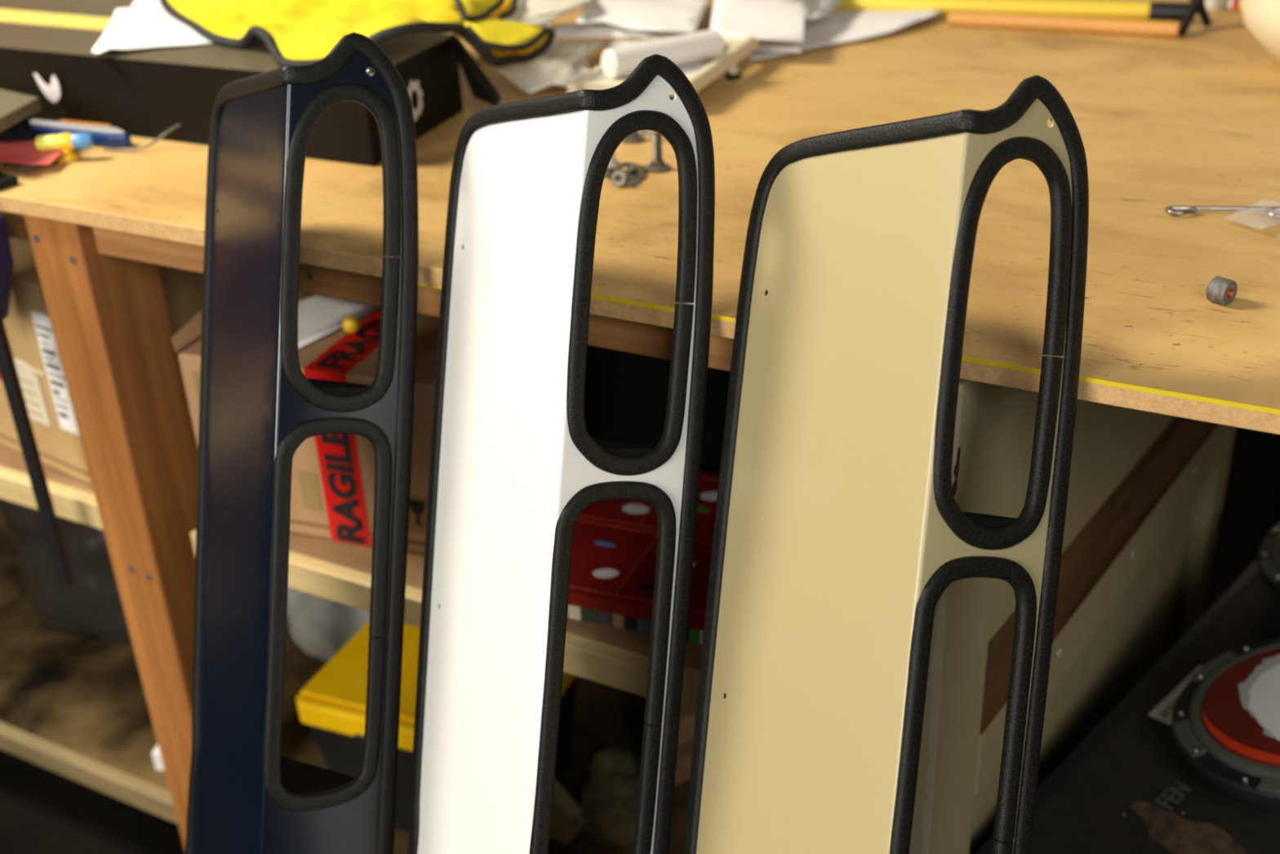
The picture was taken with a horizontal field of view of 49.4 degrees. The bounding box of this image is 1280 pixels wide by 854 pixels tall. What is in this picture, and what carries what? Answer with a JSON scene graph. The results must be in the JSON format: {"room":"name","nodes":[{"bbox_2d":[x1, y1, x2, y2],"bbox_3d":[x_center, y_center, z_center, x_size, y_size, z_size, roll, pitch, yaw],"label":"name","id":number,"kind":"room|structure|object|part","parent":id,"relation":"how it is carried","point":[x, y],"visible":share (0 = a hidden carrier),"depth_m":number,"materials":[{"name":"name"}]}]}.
{"room":"workshop","nodes":[
{"label":"workshop","id":0,"kind":"room"},
{"bbox_2d":[0,426,1279,853],"bbox_3d":[-0.337,1.153,0.959,7.000,0.060,6.400,12,31,26],"label":"floor","id":1,"kind":"structure","parent":0,"point":[43,810],"depth_m":2.10,"materials":[{"name":"concrete"}]},
{"bbox_2d":[185,32,418,853],"bbox_3d":[-0.340,0.299,1.235,0.245,1.190,0.569,5,28,15],"label":"panel","id":2,"kind":"object","parent":1,"relation":"on","point":[257,404],"visible":1,"depth_m":1.19,"materials":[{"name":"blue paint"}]},
{"bbox_3d":[-0.264,0.160,1.179,0.058,0.339,0.092,7,7,27],"label":"cutout trim","id":3,"kind":"part","parent":2,"relation":"part of","materials":[{"name":"black plastic"}]},
{"bbox_3d":[-0.245,-0.146,1.146,0.056,0.270,0.090,7,7,27],"label":"cutout trim","id":4,"kind":"part","parent":2,"relation":"part of","materials":[{"name":"black plastic"}]},
{"bbox_2d":[407,53,715,853],"bbox_3d":[-0.109,0.354,1.109,0.252,1.190,0.591,6,29,16],"label":"panel","id":5,"kind":"object","parent":1,"relation":"on","point":[515,462],"visible":1,"depth_m":1.07,"materials":[{"name":"white paint"}]},
{"bbox_3d":[-0.028,0.209,1.056,0.060,0.339,0.096,7,6,26],"label":"cutout trim","id":6,"kind":"part","parent":5,"relation":"part of","materials":[{"name":"black plastic"}]},
{"bbox_3d":[-0.004,-0.098,1.028,0.058,0.270,0.094,7,6,26],"label":"cutout trim","id":7,"kind":"part","parent":5,"relation":"part of","materials":[{"name":"black plastic"}]},
{"bbox_2d":[0,0,1279,853],"bbox_3d":[0.168,-0.036,2.039,3.700,1.017,1.551,12,31,26],"label":"workbench","id":8,"kind":"object","parent":1,"relation":"on","point":[1169,373],"depth_m":1.48,"materials":[{"name":"brown wood"}]},
{"bbox_2d":[0,88,41,141],"bbox_3d":[-0.741,-0.336,1.562,0.205,0.060,0.136,12,31,26],"label":"box","id":9,"kind":"object","parent":8,"relation":"on","point":[15,108],"visible":0.77,"depth_m":1.55,"materials":[{"name":"brown cardboard"}]},
{"bbox_2d":[11,164,45,170],"bbox_3d":[-0.663,-0.283,1.516,0.039,0.002,0.011,-20,32,-31],"label":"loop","id":10,"kind":"object","parent":8,"relation":"on","point":[39,166],"visible":0.87,"depth_m":1.51,"materials":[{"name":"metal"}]},
{"bbox_2d":[0,137,63,167],"bbox_3d":[-0.716,-0.313,1.568,0.226,0.011,0.091,12,31,26],"label":"notebook","id":11,"kind":"object","parent":8,"relation":"on","point":[24,153],"visible":0.68,"depth_m":1.53,"materials":[{"name":"red paper"}]},
{"bbox_2d":[0,167,74,586],"bbox_3d":[-0.698,-0.053,1.558,0.116,0.498,0.068,12,31,26],"label":"clamp","id":12,"kind":"object","parent":8,"relation":"hanging from","point":[8,371],"visible":1,"depth_m":1.53,"materials":[{"name":"black metal"}]},
{"bbox_2d":[35,133,94,163],"bbox_3d":[-0.633,-0.309,1.533,0.062,0.030,0.027,2,28,9],"label":"plastic toy","id":13,"kind":"object","parent":8,"relation":"on","point":[66,143],"visible":0.99,"depth_m":1.52,"materials":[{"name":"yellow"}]},
{"bbox_2d":[0,497,132,644],"bbox_3d":[-0.817,0.155,2.198,0.487,0.294,0.270,12,31,26],"label":"bin","id":14,"kind":"object","parent":8,"relation":"on","point":[92,606],"visible":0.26,"depth_m":2.14,"materials":[{"name":"grey plastic"}]},
{"bbox_2d":[19,0,134,8],"bbox_3d":[-0.865,-0.649,2.146,0.860,0.088,0.345,12,31,26],"label":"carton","id":15,"kind":"object","parent":8,"relation":"on","point":[105,3],"visible":0.02,"depth_m":1.92,"materials":[{"name":"cardboard"}]},
{"bbox_2d":[30,119,132,147],"bbox_3d":[-0.650,-0.339,1.605,0.158,0.019,0.028,10,30,22],"label":"utility knife","id":16,"kind":"object","parent":8,"relation":"on","point":[105,135],"visible":0.76,"depth_m":1.59,"materials":[{"name":"blue plastic"}]},
{"bbox_3d":[-0.648,-0.345,1.601,0.147,0.003,0.016,10,30,22],"label":"slider plate","id":17,"kind":"part","parent":16,"relation":"part of","materials":[{"name":"silver metal"}]},
{"bbox_2d":[0,236,203,484],"bbox_3d":[-0.680,-0.133,1.783,0.340,0.254,0.303,17,33,33],"label":"cardboard box","id":18,"kind":"object","parent":8,"relation":"on","point":[28,325],"visible":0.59,"depth_m":1.65,"materials":[{"name":"brown cardboard"}]},
{"bbox_2d":[37,332,49,338],"bbox_3d":[-0.680,-0.104,1.585,0.022,0.003,0.001,17,33,33],"label":"print","id":19,"kind":"object","parent":18,"relation":"on","point":[39,334],"depth_m":1.59},
{"bbox_2d":[35,324,52,332],"bbox_3d":[-0.676,-0.112,1.578,0.032,0.003,0.001,17,33,33],"label":"print","id":20,"kind":"object","parent":18,"relation":"on","point":[37,326],"depth_m":1.58},
{"bbox_2d":[41,347,55,356],"bbox_3d":[-0.677,-0.086,1.593,0.026,0.006,0.001,17,33,33],"label":"print","id":21,"kind":"object","parent":18,"relation":"on","point":[44,350],"depth_m":1.59},
{"bbox_2d":[44,355,53,361],"bbox_3d":[-0.680,-0.079,1.600,0.019,0.003,0.001,17,33,33],"label":"print","id":22,"kind":"object","parent":18,"relation":"on","point":[46,357],"depth_m":1.60},
{"bbox_2d":[45,361,59,371],"bbox_3d":[-0.677,-0.070,1.602,0.027,0.006,0.001,17,33,33],"label":"print","id":23,"kind":"object","parent":18,"relation":"on","point":[49,365],"depth_m":1.60},
{"bbox_2d":[52,388,60,395],"bbox_3d":[-0.680,-0.041,1.621,0.013,0.006,0.001,17,33,33],"label":"print","id":24,"kind":"object","parent":18,"relation":"on","point":[56,392],"depth_m":1.62},
{"bbox_2d":[48,371,65,379],"bbox_3d":[-0.673,-0.059,1.605,0.034,0.003,0.001,17,33,33],"label":"print","id":25,"kind":"object","parent":18,"relation":"on","point":[50,373],"depth_m":1.60},
{"bbox_2d":[49,378,64,388],"bbox_3d":[-0.676,-0.050,1.612,0.027,0.006,0.001,17,33,33],"label":"print","id":26,"kind":"object","parent":18,"relation":"on","point":[55,383],"depth_m":1.61},
{"bbox_2d":[56,403,67,409],"bbox_3d":[-0.676,-0.024,1.627,0.022,0.003,0.001,17,33,33],"label":"print","id":27,"kind":"object","parent":18,"relation":"on","point":[58,405],"depth_m":1.63},
{"bbox_2d":[58,411,67,418],"bbox_3d":[-0.678,-0.014,1.633,0.017,0.006,0.001,17,33,33],"label":"print","id":28,"kind":"object","parent":18,"relation":"on","point":[64,415],"depth_m":1.63},
{"bbox_3d":[-0.558,0.200,1.684,0.059,0.982,0.095,12,31,26],"label":"leg","id":29,"kind":"part","parent":8,"relation":"part of","materials":[{"name":"orange wood"}]},
{"bbox_2d":[103,123,181,151],"bbox_3d":[-0.556,-0.325,1.555,0.094,0.030,0.017,-2,27,0],"label":"wire","id":30,"kind":"object","parent":8,"relation":"on","point":[179,124],"visible":1,"depth_m":1.56,"materials":[{"name":"metal"}]},
{"bbox_2d":[151,743,164,770],"bbox_3d":[-0.645,0.447,1.908,0.028,0.030,0.040,2,28,8],"label":"paper scrap","id":31,"kind":"object","parent":8,"relation":"on","point":[156,753],"visible":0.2,"depth_m":1.89,"materials":[{"name":"white paper"}]},
{"bbox_2d":[192,427,198,453],"bbox_3d":[-0.520,0.032,1.685,0.106,0.040,0.040,18,34,34],"label":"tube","id":32,"kind":"object","parent":8,"relation":"on","point":[193,428],"visible":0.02,"depth_m":1.68,"materials":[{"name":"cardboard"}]},
{"bbox_2d":[0,0,502,166],"bbox_3d":[-0.778,-0.475,1.800,1.280,0.090,0.248,12,31,26],"label":"carton","id":33,"kind":"object","parent":8,"relation":"on","point":[46,55],"visible":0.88,"depth_m":1.59,"materials":[{"name":"black cardboard"}]},
{"bbox_2d":[91,0,213,53],"bbox_3d":[-0.582,-0.540,1.798,0.186,0.009,0.501,-7,28,-9],"label":"paper sheet","id":34,"kind":"object","parent":33,"relation":"on","point":[145,24],"visible":0.55,"depth_m":1.68,"materials":[{"name":"white paper"}]},
{"bbox_3d":[-0.789,-0.512,1.786,1.260,0.011,0.243,12,31,26],"label":"carton lid","id":35,"kind":"part","parent":33,"relation":"part of","materials":[{"name":"cardboard"}]},
{"bbox_2d":[159,0,555,67],"bbox_3d":[-0.377,-0.526,1.739,0.371,0.105,0.630,-22,33,-32],"label":"gloves","id":36,"kind":"object","parent":33,"relation":"on","point":[295,33],"visible":0.98,"depth_m":1.61,"materials":[{"name":"yellow fabric"}]},
{"bbox_2d":[172,293,439,554],"bbox_3d":[-0.309,-0.016,1.559,0.400,0.224,0.192,7,29,18],"label":"cardboard box","id":37,"kind":"object","parent":8,"relation":"on","point":[332,491],"visible":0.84,"depth_m":1.49,"materials":[{"name":"brown cardboard"}]},
{"bbox_3d":[-0.458,-0.031,1.497,0.045,0.060,0.001,7,29,18],"label":"printed panel","id":38,"kind":"part","parent":37,"relation":"part of","materials":[{"name":"beige cardboard"}]},
{"bbox_2d":[297,293,380,348],"bbox_3d":[-0.379,-0.120,1.548,0.116,0.009,0.159,16,33,32],"label":"paper sheet","id":39,"kind":"object","parent":37,"relation":"on","point":[318,315],"visible":0.36,"depth_m":1.55,"materials":[{"name":"white paper"}]},
{"bbox_2d":[342,315,359,332],"bbox_3d":[-0.313,-0.112,1.507,0.019,0.015,0.019,12,31,26],"label":"ball","id":40,"kind":"object","parent":37,"relation":"on","point":[350,323],"visible":1,"depth_m":1.50,"materials":[{"name":"gold"}]},
{"bbox_2d":[287,586,369,662],"bbox_3d":[-0.392,0.241,2.056,0.378,0.237,0.188,12,31,26],"label":"plastic bag","id":41,"kind":"object","parent":8,"relation":"on","point":[321,626],"visible":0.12,"depth_m":2.02,"materials":[{"name":"grey"}]},
{"bbox_2d":[0,507,689,853],"bbox_3d":[-0.417,0.213,2.398,2.150,0.022,1.260,12,31,26],"label":"shelf","id":42,"kind":"object","parent":8,"relation":"attached to","point":[81,700],"depth_m":2.01,"materials":[{"name":"beige wood"}]},
{"bbox_2d":[0,290,702,671],"bbox_3d":[-0.436,-0.198,2.185,2.150,0.018,1.260,12,31,26],"label":"shelf","id":43,"kind":"object","parent":8,"relation":"attached to","point":[179,513],"depth_m":1.50,"materials":[{"name":"beige wood"}]},
{"bbox_3d":[-0.784,-0.258,1.567,2.355,0.044,0.045,12,31,26],"label":"rail","id":44,"kind":"part","parent":8,"relation":"part of","materials":[{"name":"brown wood"}]},
{"bbox_2d":[296,619,577,831],"bbox_3d":[-0.249,0.392,1.798,0.294,0.196,0.232,9,29,21],"label":"tool case","id":45,"kind":"object","parent":8,"relation":"on","point":[332,703],"visible":0.24,"depth_m":1.74,"materials":[{"name":"yellow plastic"}]},
{"bbox_3d":[-0.251,0.304,1.758,0.288,0.004,0.203,9,29,21],"label":"lid panel","id":46,"kind":"part","parent":45,"relation":"part of","materials":[{"name":"yellow plastic"}]},
{"bbox_3d":[-0.251,0.323,1.764,0.294,0.035,0.229,9,29,21],"label":"lid","id":47,"kind":"part","parent":45,"relation":"part of","materials":[{"name":"yellow plastic"}]},
{"bbox_2d":[478,51,590,93],"bbox_3d":[-0.132,-0.430,1.692,0.117,0.043,0.130,-16,30,-24],"label":"paper sheet","id":48,"kind":"object","parent":8,"relation":"on","point":[548,69],"visible":0.7,"depth_m":1.71,"materials":[{"name":"white paper"}]},
{"bbox_2d":[502,0,593,26],"bbox_3d":[-0.113,-0.555,1.824,0.097,0.023,0.271,0,28,6],"label":"paper sheet","id":49,"kind":"object","parent":8,"relation":"on","point":[535,12],"visible":0.93,"depth_m":1.82,"materials":[{"name":"beige paper"}]},
{"bbox_2d":[550,777,584,843],"bbox_3d":[-0.121,0.444,1.745,0.037,0.142,0.163,-26,36,-38],"label":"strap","id":50,"kind":"object","parent":8,"relation":"on","point":[565,812],"visible":0.47,"depth_m":1.71,"materials":[{"name":"brown"}]},
{"bbox_2d":[556,43,589,69],"bbox_3d":[-0.087,-0.477,1.806,0.042,0.034,0.042,12,31,26],"label":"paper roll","id":51,"kind":"object","parent":8,"relation":"on","point":[578,48],"visible":0.43,"depth_m":1.79,"materials":[{"name":"beige paper"}]},
{"bbox_2d":[568,604,581,620],"bbox_3d":[-0.049,0.160,1.413,0.014,0.026,0.090,8,29,20],"label":"pack","id":52,"kind":"object","parent":8,"relation":"on","point":[574,611],"visible":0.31,"depth_m":1.38,"materials":[{"name":"beige"}]},
{"bbox_2d":[546,38,614,64],"bbox_3d":[-0.104,-0.483,1.790,0.079,0.010,0.173,9,30,21],"label":"paper sheet","id":53,"kind":"object","parent":8,"relation":"on","point":[593,45],"visible":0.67,"depth_m":1.81,"materials":[{"name":"white paper"}]},
{"bbox_2d":[580,607,598,623],"bbox_3d":[-0.034,0.162,1.407,0.017,0.026,0.090,8,29,20],"label":"pack","id":54,"kind":"object","parent":8,"relation":"on","point":[588,615],"visible":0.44,"depth_m":1.37,"materials":[{"name":"green"}]},
{"bbox_2d":[597,610,613,626],"bbox_3d":[-0.018,0.164,1.402,0.016,0.026,0.090,8,29,20],"label":"pack","id":55,"kind":"object","parent":8,"relation":"on","point":[605,618],"visible":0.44,"depth_m":1.37,"materials":[{"name":"grey"}]},
{"bbox_2d":[608,152,618,166],"bbox_3d":[-0.031,-0.282,1.438,0.017,0.021,0.017,12,31,26],"label":"nut","id":56,"kind":"object","parent":8,"relation":"on","point":[614,162],"visible":0.27,"depth_m":1.44,"materials":[{"name":"silver metal"}]},
{"bbox_2d":[610,170,626,186],"bbox_3d":[-0.021,-0.244,1.369,0.016,0.014,0.010,6,29,16],"label":"washer","id":57,"kind":"object","parent":8,"relation":"on","point":[620,173],"visible":1,"depth_m":1.37,"materials":[{"name":"metal"}]},
{"bbox_2d":[612,613,624,628],"bbox_3d":[-0.005,0.166,1.397,0.011,0.026,0.090,8,29,20],"label":"pack","id":58,"kind":"object","parent":8,"relation":"on","point":[618,620],"visible":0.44,"depth_m":1.36,"materials":[{"name":"brown"}]},
{"bbox_2d":[606,161,635,178],"bbox_3d":[-0.019,-0.259,1.403,0.030,0.011,0.030,9,30,22],"label":"washer","id":59,"kind":"object","parent":8,"relation":"on","point":[609,170],"depth_m":1.40,"materials":[{"name":"metal"}]},
{"bbox_3d":[-0.015,-0.261,1.404,0.022,0.008,0.021,13,31,27],"label":"washer","id":60,"kind":"part","parent":59,"relation":"part of","materials":[{"name":"silver metal"}]},
{"bbox_2d":[573,743,675,853],"bbox_3d":[-0.025,0.456,1.755,0.126,0.103,0.120,12,31,26],"label":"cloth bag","id":61,"kind":"object","parent":8,"relation":"on","point":[607,800],"visible":0.64,"depth_m":1.72,"materials":[{"name":"fabric"}]},
{"bbox_2d":[609,39,643,48],"bbox_3d":[-0.001,-0.496,1.840,0.076,0.031,0.031,-4,27,-2],"label":"paper roll","id":62,"kind":"object","parent":8,"relation":"on","point":[613,44],"visible":0.18,"depth_m":1.83,"materials":[{"name":"white paper"}]},
{"bbox_2d":[616,174,641,186],"bbox_3d":[-0.011,-0.245,1.385,0.024,0.006,0.025,13,31,28],"label":"washer","id":63,"kind":"object","parent":8,"relation":"on","point":[637,181],"visible":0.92,"depth_m":1.38,"materials":[{"name":"metal"}]},
{"bbox_2d":[623,615,637,631],"bbox_3d":[0.007,0.168,1.393,0.014,0.026,0.090,8,29,20],"label":"pack","id":64,"kind":"object","parent":8,"relation":"on","point":[630,623],"visible":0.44,"depth_m":1.36,"materials":[{"name":"black"}]},
{"bbox_2d":[626,163,639,169],"bbox_3d":[-0.007,-0.262,1.407,0.014,0.006,0.012,12,31,26],"label":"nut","id":65,"kind":"object","parent":8,"relation":"on","point":[637,166],"visible":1,"depth_m":1.40,"materials":[{"name":"metal"}]},
{"bbox_2d":[622,131,644,143],"bbox_3d":[-0.009,-0.330,1.509,0.026,0.039,0.026,12,31,26],"label":"bolt","id":66,"kind":"object","parent":8,"relation":"on","point":[634,138],"visible":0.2,"depth_m":1.51,"materials":[{"name":"metal"}]},
{"bbox_2d":[623,169,644,181],"bbox_3d":[-0.006,-0.252,1.395,0.023,0.007,0.022,-15,30,-22],"label":"washer","id":67,"kind":"object","parent":8,"relation":"on","point":[641,175],"visible":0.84,"depth_m":1.39,"materials":[{"name":"metal"}]},
{"bbox_2d":[568,471,719,631],"bbox_3d":[0.114,0.129,1.410,0.394,0.017,0.264,8,29,20],"label":"box","id":68,"kind":"object","parent":8,"relation":"on","point":[613,562],"visible":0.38,"depth_m":1.40,"materials":[{"name":"red"}]},
{"bbox_2d":[639,164,648,173],"bbox_3d":[-0.002,-0.263,1.420,0.023,0.002,0.023,-5,27,-4],"label":"washer","id":69,"kind":"object","parent":8,"relation":"on","point":[642,167],"visible":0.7,"depth_m":1.42,"materials":[{"name":"metal"}]},
{"bbox_2d":[636,617,651,634],"bbox_3d":[0.022,0.170,1.387,0.019,0.026,0.090,8,29,20],"label":"pack","id":70,"kind":"object","parent":8,"relation":"on","point":[643,625],"visible":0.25,"depth_m":1.35,"materials":[{"name":"grey cardboard"}]},
{"bbox_3d":[0.008,-0.341,1.553,0.054,0.017,0.054,12,31,26],"label":"silver cap","id":71,"kind":"part","parent":8,"relation":"part of","materials":[{"name":"silver metal"}]},
{"bbox_2d":[644,131,671,172],"bbox_3d":[0.018,-0.280,1.412,0.026,0.039,0.026,12,31,26],"label":"bolt","id":72,"kind":"object","parent":8,"relation":"on","point":[657,165],"visible":0.97,"depth_m":1.41,"materials":[{"name":"metal"}]},
{"bbox_2d":[567,35,759,95],"bbox_3d":[0.036,-0.438,1.717,0.176,0.037,0.286,5,28,14],"label":"rack","id":73,"kind":"object","parent":8,"relation":"on","point":[738,49],"visible":0.35,"depth_m":1.67,"materials":[{"name":"beige wood"}]},
{"bbox_3d":[-0.029,-0.450,1.724,0.012,0.018,0.277,8,29,20],"label":"rail","id":74,"kind":"part","parent":73,"relation":"part of","materials":[{"name":"beige plastic"}]},
{"bbox_2d":[546,22,683,39],"bbox_3d":[-0.029,-0.517,1.830,0.215,0.023,0.050,5,28,14],"label":"paper sheet","id":75,"kind":"object","parent":73,"relation":"on","point":[602,29],"visible":0.6,"depth_m":1.84,"materials":[{"name":"white paper"}]},
{"bbox_2d":[576,0,708,32],"bbox_3d":[0.016,-0.616,1.977,0.165,0.026,0.440,1,28,7],"label":"paper sheet","id":76,"kind":"object","parent":73,"relation":"on","point":[667,15],"visible":0.98,"depth_m":1.86,"materials":[{"name":"white paper"}]},
{"bbox_3d":[0.023,-0.452,1.717,0.120,0.003,0.226,5,28,14],"label":"rack plate","id":77,"kind":"part","parent":73,"relation":"part of","materials":[{"name":"white plastic"}]},
{"bbox_2d":[600,29,724,79],"bbox_3d":[0.028,-0.445,1.660,0.160,0.035,0.035,-20,32,-30],"label":"paper roll","id":78,"kind":"object","parent":73,"relation":"on","point":[616,63],"visible":0.97,"depth_m":1.65,"materials":[{"name":"white paper"}]},
{"bbox_3d":[0.100,-0.444,1.702,0.012,0.018,0.277,8,29,20],"label":"rail","id":79,"kind":"part","parent":73,"relation":"part of","materials":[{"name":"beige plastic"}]},
{"bbox_3d":[0.117,-0.450,1.749,0.010,0.015,0.010,5,28,14],"label":"leg","id":80,"kind":"part","parent":73,"relation":"part of","materials":[{"name":"beige plastic"}]},
{"bbox_2d":[674,707,695,786],"bbox_3d":[0.102,0.378,1.770,0.213,0.179,0.054,-6,28,-6],"label":"timber offcut","id":81,"kind":"object","parent":8,"relation":"on","point":[687,717],"visible":0.02,"depth_m":1.77,"materials":[{"name":"brown wood"}]},
{"bbox_2d":[689,628,699,643],"bbox_3d":[0.068,0.176,1.370,0.010,0.026,0.090,8,29,20],"label":"pack","id":82,"kind":"object","parent":8,"relation":"on","point":[694,633],"visible":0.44,"depth_m":1.33,"materials":[{"name":"green"}]},
{"bbox_2d":[699,630,703,644],"bbox_3d":[0.078,0.178,1.367,0.011,0.026,0.090,8,29,20],"label":"pack","id":83,"kind":"object","parent":8,"relation":"on","point":[701,633],"visible":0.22,"depth_m":1.33,"materials":[{"name":"grey"}]},
{"bbox_2d":[747,7,942,61],"bbox_3d":[0.284,-0.626,2.084,0.302,0.011,0.588,-3,27,-1],"label":"paper sheet","id":84,"kind":"object","parent":8,"relation":"on","point":[840,26],"visible":0.46,"depth_m":1.96,"materials":[{"name":"white paper"}]},
{"bbox_2d":[708,0,805,53],"bbox_3d":[0.172,-0.640,2.062,0.154,0.054,0.630,1,28,6],"label":"paper stack","id":85,"kind":"object","parent":84,"relation":"on","point":[778,25],"visible":0.96,"depth_m":1.86,"materials":[{"name":"white paper"}]},
{"bbox_2d":[804,0,842,20],"bbox_3d":[0.272,-0.623,2.018,0.072,0.011,0.312,0,27,5],"label":"paper card","id":86,"kind":"object","parent":84,"relation":"on","point":[813,8],"visible":0.9,"depth_m":1.98,"materials":[{"name":"white paper"}]},
{"bbox_3d":[0.270,0.376,1.285,0.036,0.972,0.105,17,33,33],"label":"painted post","id":87,"kind":"part","parent":8,"relation":"part of","materials":[{"name":"beige paint"}]},
{"bbox_2d":[835,0,1189,22],"bbox_3d":[0.528,-0.606,2.007,0.495,0.026,0.026,8,29,19],"label":"spirit level","id":88,"kind":"object","parent":8,"relation":"on","point":[1146,11],"visible":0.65,"depth_m":1.98,"materials":[{"name":"yellow metal"}]},
{"bbox_2d":[947,10,1180,38],"bbox_3d":[0.578,-0.554,1.913,0.309,0.021,0.021,11,30,24],"label":"wooden dowel","id":89,"kind":"object","parent":8,"relation":"on","point":[1160,28],"visible":1,"depth_m":1.90,"materials":[{"name":"brown wood"}]},
{"bbox_3d":[0.517,0.155,1.580,0.025,0.872,0.773,17,33,33],"label":"panel","id":90,"kind":"part","parent":8,"relation":"part of","materials":[{"name":"beige paint"}]},
{"bbox_3d":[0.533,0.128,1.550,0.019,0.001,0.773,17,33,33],"label":"rail","id":91,"kind":"part","parent":8,"relation":"part of","materials":[{"name":"brown wood"}]},
{"bbox_3d":[0.535,0.161,1.567,0.019,0.072,0.773,17,33,33],"label":"rail","id":92,"kind":"part","parent":8,"relation":"part of","materials":[{"name":"beige paint"}]},
{"bbox_2d":[1178,0,1212,35],"bbox_3d":[0.746,-0.575,1.869,0.074,0.086,0.024,-23,34,-34],"label":"clamp","id":93,"kind":"object","parent":8,"relation":"on","point":[1196,6],"visible":0.98,"depth_m":1.87,"materials":[{"name":"black metal"}]},
{"bbox_3d":[0.752,-0.593,1.871,0.020,0.056,0.021,12,31,26],"label":"handle","id":94,"kind":"part","parent":93,"relation":"part of","materials":[{"name":"black rubber"}]},
{"bbox_3d":[0.780,0.041,1.887,0.030,0.972,0.060,17,33,33],"label":"painted post","id":95,"kind":"part","parent":8,"relation":"part of","materials":[{"name":"beige paint"}]},
{"bbox_2d":[1204,0,1226,10],"bbox_3d":[0.828,-0.654,1.987,0.034,0.110,0.034,12,31,26],"label":"bottle","id":96,"kind":"object","parent":8,"relation":"on","point":[1211,5],"visible":0.75,"depth_m":2.00,"materials":[{"name":"white plastic"}]},
{"bbox_2d":[1205,275,1237,305],"bbox_3d":[0.441,-0.103,1.054,0.020,0.020,0.015,-20,32,-31],"label":"bush","id":97,"kind":"object","parent":8,"relation":"on","point":[1220,290],"visible":1,"depth_m":1.05,"materials":[{"name":"metal"}]},
{"bbox_2d":[1164,205,1279,218],"bbox_3d":[0.535,-0.189,1.224,0.138,0.006,0.026,2,28,9],"label":"pin","id":98,"kind":"object","parent":8,"relation":"on","point":[1171,210],"visible":1,"depth_m":1.23,"materials":[{"name":"metal"}]},
{"bbox_2d":[1226,0,1241,11],"bbox_3d":[0.867,-0.659,1.973,0.050,0.128,0.050,12,31,26],"label":"tin","id":99,"kind":"object","parent":8,"relation":"on","point":[1232,5],"visible":0.44,"depth_m":1.99,"materials":[{"name":"red"}]},
{"bbox_2d":[1240,0,1279,64],"bbox_3d":[0.841,-0.588,1.597,0.256,0.350,0.256,12,31,26],"label":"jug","id":100,"kind":"object","parent":8,"relation":"on","point":[1261,18],"visible":1,"depth_m":1.63,"materials":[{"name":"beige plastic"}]},
{"bbox_2d":[682,75,1088,853],"bbox_3d":[0.119,0.421,0.956,0.257,1.192,0.692,6,29,16],"label":"panel","id":101,"kind":"object","parent":1,"relation":"on","point":[840,530],"visible":1,"depth_m":0.94,"materials":[{"name":"beige paint"}]},
{"bbox_3d":[0.206,0.253,0.911,0.061,0.339,0.098,6,1,27],"label":"cutout trim","id":102,"kind":"part","parent":101,"relation":"part of","materials":[{"name":"black plastic"}]},
{"bbox_3d":[0.237,-0.054,0.905,0.060,0.270,0.096,6,1,27],"label":"cutout trim","id":103,"kind":"part","parent":101,"relation":"part of","materials":[{"name":"black plastic"}]},
{"bbox_2d":[975,558,1279,853],"bbox_3d":[0.864,0.531,1.531,0.626,0.421,1.327,22,36,38],"label":"case","id":104,"kind":"object","parent":1,"relation":"on","point":[1127,788],"visible":0.78,"depth_m":1.42,"materials":[{"name":"black plastic"}]},
{"bbox_2d":[1147,665,1202,724],"bbox_3d":[0.607,0.296,1.550,0.026,0.001,0.124,22,36,39],"label":"tab","id":105,"kind":"object","parent":104,"relation":"on","point":[1162,712],"visible":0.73,"depth_m":1.53,"materials":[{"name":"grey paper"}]},
{"bbox_2d":[1171,637,1279,810],"bbox_3d":[0.675,0.297,1.393,0.261,0.126,0.271,12,31,26],"label":"round lid","id":106,"kind":"object","parent":104,"relation":"on","point":[1225,722],"visible":1,"depth_m":1.40,"materials":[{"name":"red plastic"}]},
{"bbox_2d":[1257,523,1279,595],"bbox_3d":[0.868,0.157,1.663,0.233,0.113,0.242,12,31,26],"label":"lamp","id":107,"kind":"object","parent":104,"relation":"on","point":[1268,552],"visible":1,"depth_m":1.69,"materials":[{"name":"black plastic"}]}
]}

